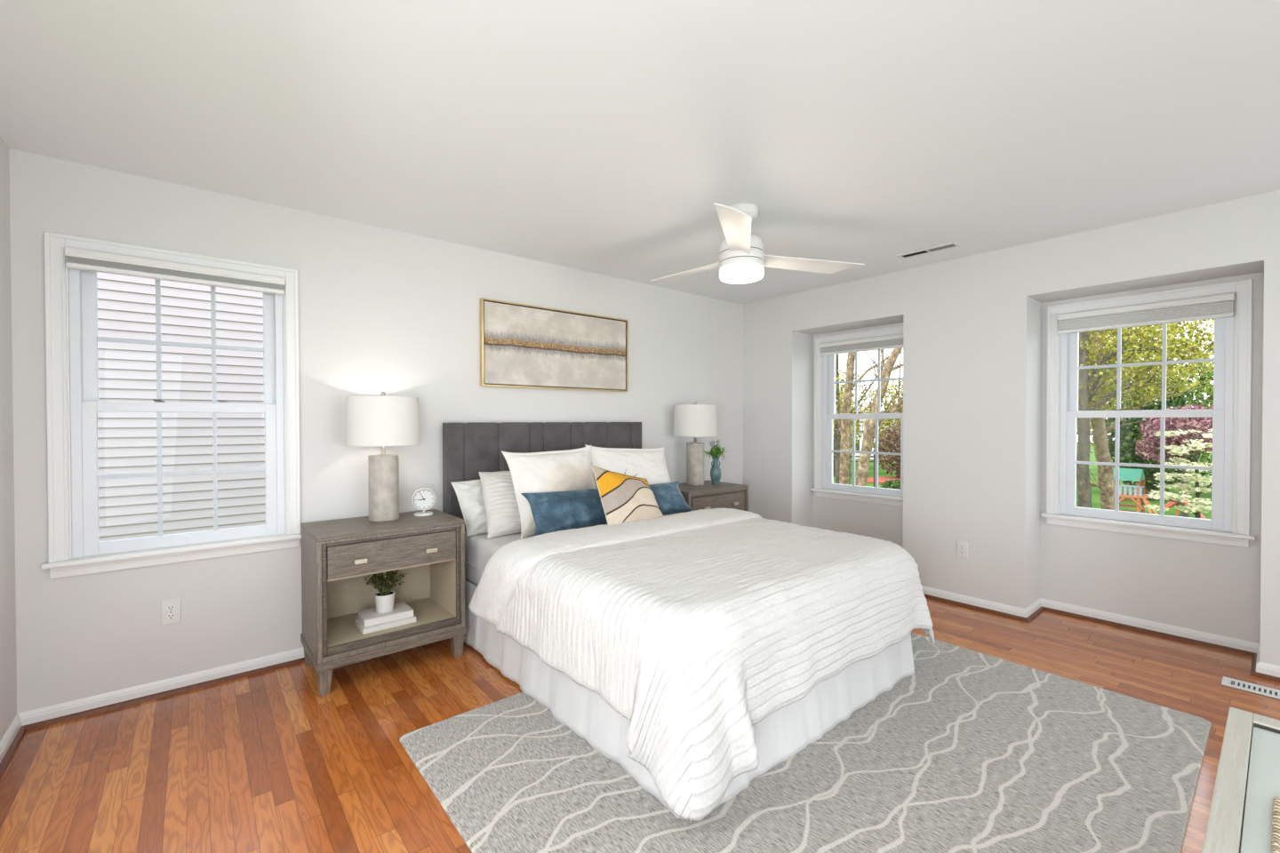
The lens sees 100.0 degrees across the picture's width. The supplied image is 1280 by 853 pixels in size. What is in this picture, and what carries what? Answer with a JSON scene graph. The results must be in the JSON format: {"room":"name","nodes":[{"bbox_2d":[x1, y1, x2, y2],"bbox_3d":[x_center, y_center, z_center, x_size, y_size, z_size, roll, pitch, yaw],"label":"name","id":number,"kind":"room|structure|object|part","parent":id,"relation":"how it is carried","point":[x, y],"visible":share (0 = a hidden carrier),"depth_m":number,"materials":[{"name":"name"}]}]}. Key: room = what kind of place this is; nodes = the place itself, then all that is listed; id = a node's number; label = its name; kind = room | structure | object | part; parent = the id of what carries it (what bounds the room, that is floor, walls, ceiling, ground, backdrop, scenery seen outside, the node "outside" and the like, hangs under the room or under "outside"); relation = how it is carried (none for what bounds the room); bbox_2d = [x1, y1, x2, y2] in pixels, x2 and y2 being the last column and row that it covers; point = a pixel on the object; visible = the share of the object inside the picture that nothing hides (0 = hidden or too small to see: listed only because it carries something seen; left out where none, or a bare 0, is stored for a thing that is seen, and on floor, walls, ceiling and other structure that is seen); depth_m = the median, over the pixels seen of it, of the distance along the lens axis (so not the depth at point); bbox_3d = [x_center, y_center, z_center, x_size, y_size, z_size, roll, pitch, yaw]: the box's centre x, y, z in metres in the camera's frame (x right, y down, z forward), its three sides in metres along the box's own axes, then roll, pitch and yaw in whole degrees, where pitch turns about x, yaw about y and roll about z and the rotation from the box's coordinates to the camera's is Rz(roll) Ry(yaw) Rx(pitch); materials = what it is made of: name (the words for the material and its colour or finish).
{"room":"bedroom","nodes":[
{"label":"bedroom","id":0,"kind":"room"},
{"bbox_2d":[0,136,16,742],"bbox_3d":[-0.135,0.091,-0.883,0.180,2.440,8.000,-1,1,-40],"label":"wall","id":1,"kind":"structure","parent":0,"point":[8,662],"depth_m":2.16,"materials":[{"name":"paint"}]},
{"bbox_2d":[0,713,21,763],"bbox_3d":[-1.696,1.256,1.158,0.013,0.072,2.880,-1,1,-40],"label":"baseboard","id":2,"kind":"structure","parent":1,"relation":"attached to","point":[15,726],"depth_m":2.13,"materials":[{"name":"paint"}]},
{"bbox_2d":[8,148,743,713],"bbox_3d":[-0.736,0.040,3.937,5.465,2.440,0.180,-1,1,-40],"label":"wall","id":3,"kind":"structure","parent":0,"point":[394,313],"depth_m":2.93,"materials":[{"name":"paint"}]},
{"bbox_2d":[18,648,303,726],"bbox_3d":[-0.802,1.226,3.768,4.728,0.072,0.013,-1,1,-40],"label":"baseboard","id":4,"kind":"structure","parent":3,"relation":"attached to","point":[59,710],"depth_m":2.53,"materials":[{"name":"paint"}]},
{"bbox_2d":[40,232,301,578],"bbox_3d":[-2.234,-0.092,2.649,0.960,1.487,0.222,-1,1,-40],"label":"window","id":5,"kind":"structure","parent":3,"relation":"in","point":[73,405],"depth_m":2.48,"materials":[{"name":"paint"}]},
{"bbox_3d":[-2.184,0.591,2.599,0.960,0.022,0.072,-1,1,-40],"label":"sill","id":6,"kind":"part","parent":5,"relation":"part of","materials":[{"name":"paint"}]},
{"bbox_2d":[64,246,284,295],"bbox_3d":[-2.178,-0.736,2.574,0.792,0.090,0.056,-1,1,-40],"label":"window shade","id":7,"kind":"object","parent":5,"relation":"attached to","point":[79,259],"visible":1,"depth_m":2.52,"materials":[{"name":"fabric"}]},
{"bbox_3d":[-2.179,-0.703,2.575,0.788,0.020,0.045,-1,1,-40],"label":"rail","id":8,"kind":"part","parent":7,"relation":"part of","materials":[{"name":"paint"}]},
{"bbox_3d":[-2.163,-0.700,2.556,0.060,0.019,0.010,-1,1,-40],"label":"handle","id":9,"kind":"part","parent":7,"relation":"part of","materials":[{"name":"plastic"}]},
{"bbox_3d":[-2.249,-0.424,2.663,0.728,0.703,0.032,-1,1,-40],"label":"sash","id":10,"kind":"part","parent":5,"relation":"part of","materials":[{"name":"plastic"}]},
{"bbox_3d":[-2.222,0.230,2.639,0.728,0.692,0.032,-1,1,-40],"label":"sash","id":11,"kind":"part","parent":5,"relation":"part of","materials":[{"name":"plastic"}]},
{"bbox_2d":[160,598,181,625],"bbox_3d":[-2.244,0.888,2.567,0.072,0.116,0.009,-1,1,-40],"label":"wall outlet","id":12,"kind":"object","parent":3,"relation":"attached to","point":[171,613],"visible":1,"depth_m":2.56,"materials":[{"name":"plastic"}]},
{"bbox_2d":[166,613,175,619],"bbox_3d":[-2.242,0.908,2.566,0.033,0.025,0.004,-1,1,-40],"label":"receptacle","id":13,"kind":"object","parent":12,"relation":"attached to","point":[169,616],"depth_m":2.56,"materials":[{"name":"white plastic"}]},
{"bbox_2d":[166,605,175,611],"bbox_3d":[-2.242,0.868,2.565,0.033,0.025,0.004,-1,1,-40],"label":"receptacle","id":14,"kind":"object","parent":12,"relation":"attached to","point":[169,608],"depth_m":2.56,"materials":[{"name":"white plastic"}]},
{"bbox_2d":[480,297,628,391],"bbox_3d":[-0.576,-0.560,3.919,1.220,0.576,0.039,-1,1,-40],"label":"framed painting","id":15,"kind":"object","parent":3,"relation":"attached to","point":[523,346],"visible":1,"depth_m":3.85,"materials":[{"name":"gold metal"}]},
{"bbox_2d":[0,0,1279,304],"bbox_3d":[1.878,-1.251,0.780,5.465,0.200,8.400,-1,1,-40],"label":"ceiling","id":16,"kind":"structure","parent":0,"point":[602,137],"depth_m":2.00,"materials":[{"name":"paint"}]},
{"bbox_2d":[650,202,864,284],"bbox_3d":[0.455,-0.984,3.027,1.301,0.376,1.180,-1,1,-40],"label":"ceiling fan","id":17,"kind":"object","parent":16,"relation":"hanging from","point":[742,260],"visible":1,"depth_m":2.82,"materials":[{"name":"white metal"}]},
{"bbox_3d":[0.252,-0.911,3.200,0.142,0.033,0.652,-1,1,-42],"label":"blade","id":18,"kind":"part","parent":17,"relation":"part of","materials":[{"name":"white plastic"}]},
{"bbox_3d":[0.458,-0.904,2.489,0.142,0.033,0.652,0,1,15],"label":"blade","id":19,"kind":"part","parent":17,"relation":"part of","materials":[{"name":"white plastic"}]},
{"bbox_2d":[719,263,763,283],"bbox_3d":[0.548,-0.824,2.901,0.238,0.058,0.238,-1,1,-40],"label":"diffuser","id":20,"kind":"object","parent":17,"relation":"attached to","point":[730,273],"depth_m":2.83,"materials":[{"name":"white glass"}]},
{"bbox_3d":[0.946,-0.910,3.034,0.652,0.033,0.142,0,1,-16],"label":"blade","id":21,"kind":"part","parent":17,"relation":"part of","materials":[{"name":"white plastic"}]},
{"bbox_2d":[896,241,961,259],"bbox_3d":[1.931,-1.178,3.600,0.125,0.006,0.375,-1,1,-40],"label":"ceiling vent","id":22,"kind":"object","parent":16,"relation":"in","point":[949,245],"visible":1,"depth_m":3.59,"materials":[{"name":"metal"}]},
{"bbox_2d":[0,598,1279,852],"bbox_3d":[0.635,1.350,2.307,5.465,0.150,4.500,-1,1,-40],"label":"floor","id":23,"kind":"structure","parent":0,"point":[263,763],"depth_m":2.14,"materials":[{"name":"brown wood"}]},
{"bbox_2d":[300,509,466,696],"bbox_3d":[-1.382,0.894,2.911,0.722,0.757,0.498,-1,1,-40],"label":"nightstand","id":24,"kind":"object","parent":23,"relation":"on","point":[337,556],"visible":1,"depth_m":2.80,"materials":[{"name":"grey wood"}]},
{"bbox_3d":[-1.763,1.212,2.872,0.062,0.124,0.062,-1,1,-40],"label":"leg","id":25,"kind":"part","parent":24,"relation":"part of","materials":[{"name":"grey wood"}]},
{"bbox_3d":[-1.657,0.826,2.709,0.030,0.572,0.450,-1,1,-40],"label":"panel","id":26,"kind":"part","parent":24,"relation":"part of","materials":[{"name":"grey wood"}]},
{"bbox_3d":[-1.507,1.214,2.565,0.062,0.124,0.062,-1,1,-40],"label":"leg","id":27,"kind":"part","parent":24,"relation":"part of","materials":[{"name":"grey wood"}]},
{"bbox_3d":[-1.366,0.657,2.621,0.056,0.022,0.036,-1,1,-40],"label":"handle","id":28,"kind":"part","parent":24,"relation":"part of","materials":[{"name":"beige metal"}]},
{"bbox_3d":[-1.534,0.822,3.092,0.650,0.572,0.020,-1,1,-40],"label":"panel","id":29,"kind":"part","parent":24,"relation":"part of","materials":[{"name":"beige wood"}]},
{"bbox_2d":[345,392,419,521],"bbox_3d":[-1.420,0.161,2.972,0.368,0.708,0.368,-1,1,-40],"label":"table lamp","id":30,"kind":"object","parent":24,"relation":"on","point":[382,420],"visible":1,"depth_m":2.87,"materials":[{"name":"fabric"}]},
{"bbox_3d":[-1.421,-0.030,2.970,0.368,0.266,0.368,-1,1,-40],"label":"lamp shade","id":31,"kind":"part","parent":30,"relation":"part of","materials":[{"name":"fabric"}]},
{"bbox_3d":[-1.388,1.129,2.921,0.722,0.040,0.478,-1,1,-40],"label":"rail","id":32,"kind":"part","parent":24,"relation":"part of","materials":[{"name":"grey wood"}]},
{"bbox_2d":[354,615,415,634],"bbox_3d":[-1.361,1.039,2.871,0.261,0.026,0.183,-1,1,-40],"label":"book","id":33,"kind":"object","parent":24,"relation":"on","point":[400,622],"visible":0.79,"depth_m":2.80,"materials":[{"name":"beige paper"}]},
{"bbox_2d":[357,601,413,627],"bbox_3d":[-1.370,1.008,2.887,0.240,0.036,0.174,-1,1,-39],"label":"book","id":34,"kind":"object","parent":33,"relation":"on","point":[369,617],"visible":0.97,"depth_m":2.84,"materials":[{"name":"beige paper"}]},
{"bbox_2d":[364,569,407,613],"bbox_3d":[-1.373,0.875,2.885,0.228,0.230,0.193,-1,1,-40],"label":"potted plant","id":35,"kind":"object","parent":34,"relation":"on","point":[384,598],"visible":0.97,"depth_m":2.86,"materials":[{"name":"green plant"}]},
{"bbox_3d":[-1.371,0.943,2.886,0.101,0.094,0.101,-1,1,-40],"label":"pot","id":36,"kind":"part","parent":35,"relation":"part of","materials":[{"name":"white ceramic"}]},
{"bbox_3d":[-1.248,0.825,2.749,0.710,0.572,0.032,-1,1,-40],"label":"frame","id":37,"kind":"part","parent":24,"relation":"part of","materials":[{"name":"grey wood"}]},
{"bbox_2d":[327,597,455,647],"bbox_3d":[-1.392,1.067,2.925,0.650,0.031,0.420,-1,1,-40],"label":"shelf","id":38,"kind":"object","parent":24,"relation":"attached to","point":[431,614],"depth_m":2.87,"materials":[{"name":"grey wood"}]},
{"bbox_3d":[-1.252,0.820,2.754,0.666,0.538,0.020,-1,1,-40],"label":"frame","id":39,"kind":"part","parent":24,"relation":"part of","materials":[{"name":"grey wood"}]},
{"bbox_3d":[-1.249,0.649,2.748,0.616,0.154,0.013,-1,1,-40],"label":"drawer","id":40,"kind":"part","parent":24,"relation":"part of","materials":[{"name":"grey wood"}]},
{"bbox_2d":[411,487,435,516],"bbox_3d":[-1.254,0.434,3.113,0.128,0.158,0.104,0,1,-26],"label":"desk clock","id":41,"kind":"object","parent":24,"relation":"on","point":[423,499],"visible":1,"depth_m":3.09,"materials":[{"name":"white ceramic"}]},
{"bbox_3d":[-1.105,0.654,2.839,0.056,0.022,0.036,-1,1,-40],"label":"handle","id":42,"kind":"part","parent":24,"relation":"part of","materials":[{"name":"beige metal"}]},
{"bbox_3d":[-1.015,1.209,2.974,0.062,0.124,0.062,-1,1,-40],"label":"leg","id":43,"kind":"part","parent":24,"relation":"part of","materials":[{"name":"grey wood"}]},
{"bbox_2d":[442,422,914,821],"bbox_3d":[0.100,0.622,3.067,1.682,1.292,2.194,-1,1,-40],"label":"bed","id":44,"kind":"object","parent":23,"relation":"on","point":[472,448],"visible":0.27,"depth_m":2.51,"materials":[{"name":"grey fabric"}]},
{"bbox_3d":[-0.608,0.565,3.849,1.573,1.192,0.083,-1,1,-40],"label":"headboard","id":45,"kind":"part","parent":44,"relation":"part of","materials":[{"name":"grey fabric"}]},
{"bbox_2d":[464,512,680,585],"bbox_3d":[0.104,0.785,3.044,1.586,0.277,2.050,-1,1,-40],"label":"mattress","id":46,"kind":"object","parent":44,"relation":"on","point":[479,549],"visible":0.02,"depth_m":3.08,"materials":[{"name":"white fabric"}]},
{"bbox_2d":[450,479,487,536],"bbox_3d":[-0.845,0.476,3.411,0.646,0.335,0.232,-1,1,-40],"label":"pillow","id":47,"kind":"object","parent":46,"relation":"on","point":[469,494],"visible":0.31,"depth_m":3.23,"materials":[{"name":"grey fabric"}]},
{"bbox_2d":[478,471,520,538],"bbox_3d":[-0.701,0.460,3.386,0.655,0.368,0.279,-1,1,-40],"label":"pillow","id":48,"kind":"object","parent":46,"relation":"on","point":[501,508],"visible":0.35,"depth_m":3.21,"materials":[{"name":"fabric"}]},
{"bbox_2d":[501,445,595,538],"bbox_3d":[-0.511,0.387,3.376,0.662,0.516,0.264,-1,1,-40],"label":"euro pillow","id":49,"kind":"object","parent":46,"relation":"on","point":[570,469],"visible":0.64,"depth_m":3.29,"materials":[{"name":"fabric"}]},
{"bbox_2d":[520,488,607,536],"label":"lumbar cushion","id":50,"kind":"object","parent":46,"relation":"on","point":[554,511],"depth_m":3.15,"materials":[{"name":"blue fabric"}]},
{"bbox_2d":[584,444,671,488],"bbox_3d":[-0.038,0.379,3.815,0.783,0.516,0.260,-1,1,-40],"label":"euro pillow","id":51,"kind":"object","parent":46,"relation":"on","point":[650,464],"visible":0.49,"depth_m":3.80,"materials":[{"name":"fabric"}]},
{"bbox_2d":[648,481,694,515],"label":"lumbar cushion","id":52,"kind":"object","parent":46,"relation":"on","point":[668,497],"depth_m":3.68,"materials":[{"name":"blue fabric"}]},
{"bbox_2d":[468,507,934,823],"bbox_3d":[0.332,0.882,2.776,1.919,0.670,1.723,-1,1,-40],"label":"duvet","id":53,"kind":"object","parent":46,"relation":"on","point":[696,628],"visible":1,"depth_m":2.07,"materials":[{"name":"white fabric"}]},
{"bbox_2d":[590,464,663,525],"bbox_3d":[-0.068,0.409,3.254,0.493,0.375,0.251,-1,1,-43],"label":"throw cushion","id":54,"kind":"object","parent":53,"relation":"on","point":[624,498],"visible":0.88,"depth_m":3.17,"materials":[{"name":"fabric"}]},
{"bbox_2d":[678,480,748,512],"bbox_3d":[0.502,0.874,4.479,0.722,0.757,0.498,-1,1,-40],"label":"nightstand","id":55,"kind":"object","parent":23,"relation":"on","point":[727,495],"visible":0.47,"depth_m":4.34,"materials":[{"name":"grey wood"}]},
{"bbox_2d":[673,401,717,486],"bbox_3d":[0.470,0.140,4.559,0.368,0.708,0.368,-1,1,-40],"label":"table lamp","id":56,"kind":"object","parent":55,"relation":"on","point":[695,420],"visible":1,"depth_m":4.44,"materials":[{"name":"fabric"}]},
{"bbox_3d":[0.470,-0.051,4.557,0.368,0.266,0.368,-1,1,-40],"label":"lamp shade","id":57,"kind":"part","parent":56,"relation":"part of","materials":[{"name":"fabric"}]},
{"bbox_2d":[704,439,725,484],"bbox_3d":[0.654,0.300,4.574,0.228,0.387,0.175,-1,1,-40],"label":"flower vase","id":58,"kind":"object","parent":55,"relation":"on","point":[716,473],"visible":1,"depth_m":4.58,"materials":[{"name":"green ceramic"}]},
{"bbox_3d":[0.635,0.805,4.317,0.710,0.572,0.032,-1,1,-40],"label":"frame","id":59,"kind":"part","parent":55,"relation":"part of","materials":[{"name":"grey wood"}]},
{"bbox_3d":[0.635,0.629,4.316,0.616,0.154,0.013,-1,1,-40],"label":"drawer","id":60,"kind":"part","parent":55,"relation":"part of","materials":[{"name":"grey wood"}]},
{"bbox_3d":[0.631,0.800,4.322,0.666,0.538,0.020,-1,1,-40],"label":"frame","id":61,"kind":"part","parent":55,"relation":"part of","materials":[{"name":"grey wood"}]},
{"bbox_2d":[400,632,1211,852],"bbox_3d":[0.736,1.270,2.251,2.722,0.010,2.134,-1,1,-40],"label":"area rug","id":62,"kind":"object","parent":23,"relation":"on","point":[970,751],"visible":0.7,"depth_m":1.92,"materials":[{"name":"fabric"}]},
{"bbox_2d":[1201,707,1279,852],"bbox_3d":[0.853,0.918,0.487,1.122,0.752,0.511,-1,1,-40],"label":"dresser","id":63,"kind":"object","parent":23,"relation":"on","point":[1247,781],"visible":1,"depth_m":0.81,"materials":[{"name":"paint"}]},
{"bbox_3d":[0.856,0.556,0.477,1.039,0.014,0.436,-1,1,-40],"label":"glass","id":64,"kind":"part","parent":63,"relation":"part of","materials":[{"name":"clear glass"}]},
{"bbox_2d":[1271,797,1279,852],"bbox_3d":[0.884,0.541,0.565,0.324,0.014,0.285,-1,1,-40],"label":"woven tray","id":65,"kind":"object","parent":63,"relation":"on","point":[1276,810],"visible":1,"depth_m":0.72,"materials":[{"name":"beige wicker"}]},
{"bbox_2d":[1221,676,1279,700],"bbox_3d":[2.997,1.264,2.550,0.120,0.008,0.313,-1,1,-40],"label":"floor vent","id":66,"kind":"object","parent":23,"relation":"in","point":[1259,690],"visible":1,"depth_m":2.59,"materials":[{"name":"metal"}]},
{"bbox_2d":[742,190,1279,666],"bbox_3d":[3.767,0.049,2.365,0.517,2.440,8.000,-1,1,-40],"label":"wall","id":67,"kind":"structure","parent":0,"point":[975,326],"depth_m":3.60,"materials":[{"name":"paint"}]},
{"bbox_2d":[0,593,1279,780],"bbox_3d":[1.887,1.279,0.802,5.039,0.020,7.987,-1,1,-40],"label":"trim","id":68,"kind":"structure","parent":67,"relation":"attached to","point":[13,747],"depth_m":2.72,"materials":[{"name":"white wood"}]},
{"bbox_2d":[810,326,903,506],"bbox_3d":[1.987,-0.086,4.715,0.222,1.481,0.959,-1,1,-40],"label":"window","id":69,"kind":"structure","parent":67,"relation":"in","point":[825,382],"depth_m":4.91,"materials":[{"name":"paint"}]},
{"bbox_3d":[2.004,-0.419,4.726,0.032,0.697,0.727,-1,1,-40],"label":"sash","id":70,"kind":"part","parent":69,"relation":"part of","materials":[{"name":"glass"}]},
{"bbox_3d":[1.931,0.594,4.674,0.072,0.022,0.959,-1,1,-40],"label":"sill","id":71,"kind":"part","parent":69,"relation":"part of","materials":[{"name":"paint"}]},
{"bbox_2d":[818,333,903,355],"bbox_3d":[1.918,-0.706,4.651,0.056,0.113,0.791,-1,1,-40],"label":"window shade","id":72,"kind":"object","parent":69,"relation":"attached to","point":[894,340],"visible":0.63,"depth_m":4.62,"materials":[{"name":"fabric"}]},
{"bbox_3d":[1.919,-0.661,4.653,0.045,0.020,0.787,-1,1,-40],"label":"rail","id":73,"kind":"part","parent":72,"relation":"part of","materials":[{"name":"paint"}]},
{"bbox_3d":[1.975,0.232,4.707,0.032,0.692,0.727,-1,1,-40],"label":"sash","id":74,"kind":"part","parent":69,"relation":"part of","materials":[{"name":"plastic"}]},
{"bbox_2d":[956,540,967,559],"bbox_3d":[2.263,0.865,3.771,0.009,0.116,0.072,-1,1,-40],"label":"wall outlet","id":75,"kind":"object","parent":67,"relation":"attached to","point":[962,547],"visible":1,"depth_m":3.77,"materials":[{"name":"plastic"}]},
{"bbox_2d":[921,585,1279,677],"bbox_3d":[3.695,1.234,2.316,0.350,0.072,8.000,-1,1,-40],"label":"baseboard","id":76,"kind":"structure","parent":67,"relation":"attached to","point":[1273,670],"depth_m":3.39,"materials":[{"name":"paint"}]},
{"bbox_2d":[1041,279,1255,548],"bbox_3d":[3.123,-0.073,3.351,0.222,1.479,0.958,-1,1,-40],"label":"window","id":77,"kind":"structure","parent":67,"relation":"in","point":[1230,414],"depth_m":3.21,"materials":[{"name":"paint"}]},
{"bbox_3d":[3.110,0.245,3.344,0.032,0.692,0.726,-1,1,-40],"label":"sash","id":78,"kind":"part","parent":77,"relation":"part of","materials":[{"name":"plastic"}]},
{"bbox_2d":[1057,292,1234,334],"bbox_3d":[3.053,-0.681,3.288,0.056,0.133,0.790,-1,1,-40],"label":"window shade","id":79,"kind":"object","parent":77,"relation":"attached to","point":[1218,306],"visible":1,"depth_m":3.24,"materials":[{"name":"fabric"}]},
{"bbox_3d":[3.036,-0.624,3.274,0.010,0.019,0.060,-1,1,-40],"label":"handle","id":80,"kind":"part","parent":79,"relation":"part of","materials":[{"name":"plastic"}]},
{"bbox_3d":[3.054,-0.627,3.289,0.045,0.020,0.786,-1,1,-40],"label":"rail","id":81,"kind":"part","parent":79,"relation":"part of","materials":[{"name":"paint"}]},
{"bbox_3d":[3.140,-0.405,3.362,0.032,0.695,0.726,-1,1,-40],"label":"sash","id":82,"kind":"part","parent":77,"relation":"part of","materials":[{"name":"plastic"}]},
{"bbox_3d":[3.066,0.606,3.311,0.072,0.022,0.958,-1,1,-40],"label":"sill","id":83,"kind":"part","parent":77,"relation":"part of","materials":[{"name":"paint"}]},
{"label":"outside","id":84,"kind":"structure","parent":0,"visible":0},
{"bbox_2d":[832,441,1212,519],"bbox_3d":[27.285,3.961,59.725,170.000,0.001,170.000,-1,1,-40],"label":"ground","id":85,"kind":"structure","parent":84,"point":[1093,468],"depth_m":36.02,"materials":[{"name":"green plant"}]},
{"bbox_2d":[96,272,265,541],"bbox_3d":[-8.008,0.900,8.690,16.500,7.344,8.022,-1,1,-40],"label":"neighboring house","id":86,"kind":"structure","parent":85,"relation":"on","point":[126,305],"depth_m":5.92,"materials":[{"name":"plastic"}]},
{"bbox_2d":[832,388,862,476],"bbox_3d":[16.272,0.500,44.789,4.099,7.324,4.180,-1,1,-40],"label":"tree","id":87,"kind":"object","parent":85,"relation":"on","point":[852,408],"visible":0.07,"depth_m":43.98,"materials":[{"name":"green plant"}]},
{"bbox_2d":[839,384,860,445],"bbox_3d":[18.209,-0.203,52.660,6.593,8.559,6.412,-1,1,-40],"label":"tree","id":88,"kind":"object","parent":85,"relation":"on","point":[840,384],"visible":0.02,"depth_m":51.70,"materials":[{"name":"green plant"}]},
{"bbox_2d":[833,449,875,487],"bbox_3d":[14.054,2.888,36.139,3.595,2.700,0.198,0,1,8],"label":"fence","id":89,"kind":"object","parent":85,"relation":"on","point":[874,456],"visible":0.24,"depth_m":35.89,"materials":[{"name":"white wood"}]},
{"bbox_3d":[15.737,2.887,35.914,0.140,2.700,0.140,-1,1,-40],"label":"post","id":90,"kind":"part","parent":89,"relation":"part of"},
{"bbox_2d":[833,348,892,483],"bbox_3d":[6.684,0.294,16.047,4.061,8.359,2.731,0,1,18],"label":"slim tree","id":91,"kind":"object","parent":85,"relation":"on","point":[837,447],"visible":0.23,"depth_m":15.94,"materials":[{"name":"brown plant"}]},
{"bbox_2d":[833,348,903,484],"bbox_3d":[5.301,-0.502,13.385,3.985,10.014,3.426,0,1,-19],"label":"birch tree","id":92,"kind":"object","parent":85,"relation":"on","point":[844,428],"visible":0.16,"depth_m":12.92,"materials":[{"name":"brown plant"}]},
{"bbox_2d":[843,347,903,486],"bbox_3d":[6.071,-0.098,11.100,3.531,9.248,2.870,0,1,-9],"label":"birch tree","id":93,"kind":"object","parent":85,"relation":"on","point":[869,428],"visible":0.15,"depth_m":10.95,"materials":[{"name":"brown plant"}]},
{"bbox_2d":[850,411,896,459],"bbox_3d":[30.451,0.995,65.261,6.800,5.800,10.500,-1,1,-40],"label":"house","id":94,"kind":"structure","parent":85,"relation":"on","point":[860,432],"depth_m":65.09,"materials":[{"name":"white"}]},
{"bbox_2d":[861,379,903,462],"bbox_3d":[24.455,-0.244,50.547,6.866,8.674,6.920,-1,1,-40],"label":"tree","id":95,"kind":"object","parent":85,"relation":"on","point":[885,404],"visible":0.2,"depth_m":50.09,"materials":[{"name":"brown plant"}]},
{"bbox_2d":[866,476,900,483],"bbox_3d":[19.467,4.106,40.983,5.386,0.100,4.000,-1,1,-40],"label":"mulch bed","id":96,"kind":"object","parent":85,"relation":"on","point":[881,479],"visible":0.28,"depth_m":41.16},
{"bbox_2d":[874,423,900,478],"bbox_3d":[20.413,1.948,42.173,3.850,4.530,3.816,-1,1,-40],"label":"tree","id":97,"kind":"object","parent":96,"relation":"on","point":[897,458],"visible":0.52,"depth_m":41.95,"materials":[{"name":"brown plant"}]},
{"bbox_2d":[880,479,900,489],"bbox_3d":[14.200,3.663,29.951,1.676,1.483,1.662,-1,1,-40],"label":"round bush","id":98,"kind":"object","parent":85,"relation":"on","point":[889,484],"visible":0.27,"depth_m":29.81,"materials":[{"name":"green plant"}]},
{"bbox_2d":[1076,323,1189,508],"bbox_3d":[12.915,0.298,15.059,4.607,8.358,3.400,-1,1,-40],"label":"tree","id":99,"kind":"object","parent":85,"relation":"on","point":[1085,396],"visible":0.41,"depth_m":13.99,"materials":[{"name":"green plant"}]},
{"bbox_2d":[1112,467,1158,514],"bbox_3d":[23.718,3.206,25.523,2.437,2.324,1.988,-1,1,-40],"label":"playhouse","id":100,"kind":"object","parent":85,"relation":"on","point":[1134,475],"visible":0.59,"depth_m":25.63,"materials":[{"name":"brown wood"}]},
{"bbox_3d":[23.312,3.044,25.631,0.080,0.480,1.100,-1,1,-40],"label":"railing","id":101,"kind":"part","parent":100,"relation":"part of","materials":[{"name":"white wood"}]},
{"bbox_3d":[23.596,3.386,25.389,0.120,1.900,0.120,-1,1,-40],"label":"post","id":102,"kind":"part","parent":100,"relation":"part of","materials":[{"name":"brown wood"}]},
{"bbox_3d":[24.518,3.376,26.156,0.120,1.900,0.120,-1,1,-40],"label":"post","id":103,"kind":"part","parent":100,"relation":"part of","materials":[{"name":"brown wood"}]},
{"bbox_2d":[1076,319,1214,510],"bbox_3d":[14.991,-0.205,16.661,5.023,9.354,6.010,0,1,39],"label":"tree","id":104,"kind":"object","parent":85,"relation":"on","point":[1106,484],"visible":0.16,"depth_m":15.06,"materials":[{"name":"green plant"}]},
{"bbox_2d":[1076,320,1214,463],"bbox_3d":[41.175,-3.008,44.539,10.170,14.263,10.134,-1,1,-40],"label":"tree","id":105,"kind":"object","parent":85,"relation":"on","point":[1176,327],"visible":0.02,"depth_m":41.77,"materials":[{"name":"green plant"}]},
{"bbox_2d":[1104,370,1201,500],"bbox_3d":[29.563,0.442,31.140,4.575,7.676,4.492,-1,1,-40],"label":"tree","id":106,"kind":"object","parent":85,"relation":"on","point":[1130,434],"visible":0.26,"depth_m":30.60,"materials":[{"name":"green plant"}]},
{"bbox_2d":[1119,419,1212,519],"bbox_3d":[15.608,2.059,14.748,2.129,4.815,3.474,-1,1,-35],"label":"tree","id":107,"kind":"object","parent":85,"relation":"on","point":[1196,508],"visible":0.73,"depth_m":14.98,"materials":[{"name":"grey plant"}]},
{"bbox_2d":[1135,403,1213,517],"bbox_3d":[24.822,1.665,24.348,3.830,5.375,3.602,-1,1,-40],"label":"tree","id":108,"kind":"object","parent":85,"relation":"on","point":[1174,425],"visible":0.52,"depth_m":24.26,"materials":[{"name":"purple plant"}]},
{"bbox_2d":[1164,500,1206,519],"bbox_3d":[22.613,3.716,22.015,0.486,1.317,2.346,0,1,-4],"label":"picnic table","id":109,"kind":"object","parent":85,"relation":"on","point":[1171,504],"visible":0.27,"depth_m":22.53,"materials":[{"name":"brown wood"}]},
{"bbox_3d":[22.593,3.758,22.566,0.087,1.220,0.100,-1,1,-40],"label":"leg","id":110,"kind":"part","parent":109,"relation":"part of","materials":[{"name":"brown wood"}]},
{"bbox_2d":[1160,357,1213,476],"bbox_3d":[37.379,-0.282,32.744,8.512,9.065,8.498,-1,1,-40],"label":"leafy tree","id":111,"kind":"object","parent":85,"relation":"on","point":[1204,458],"visible":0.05,"depth_m":33.37,"materials":[{"name":"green plant"}]}
]}

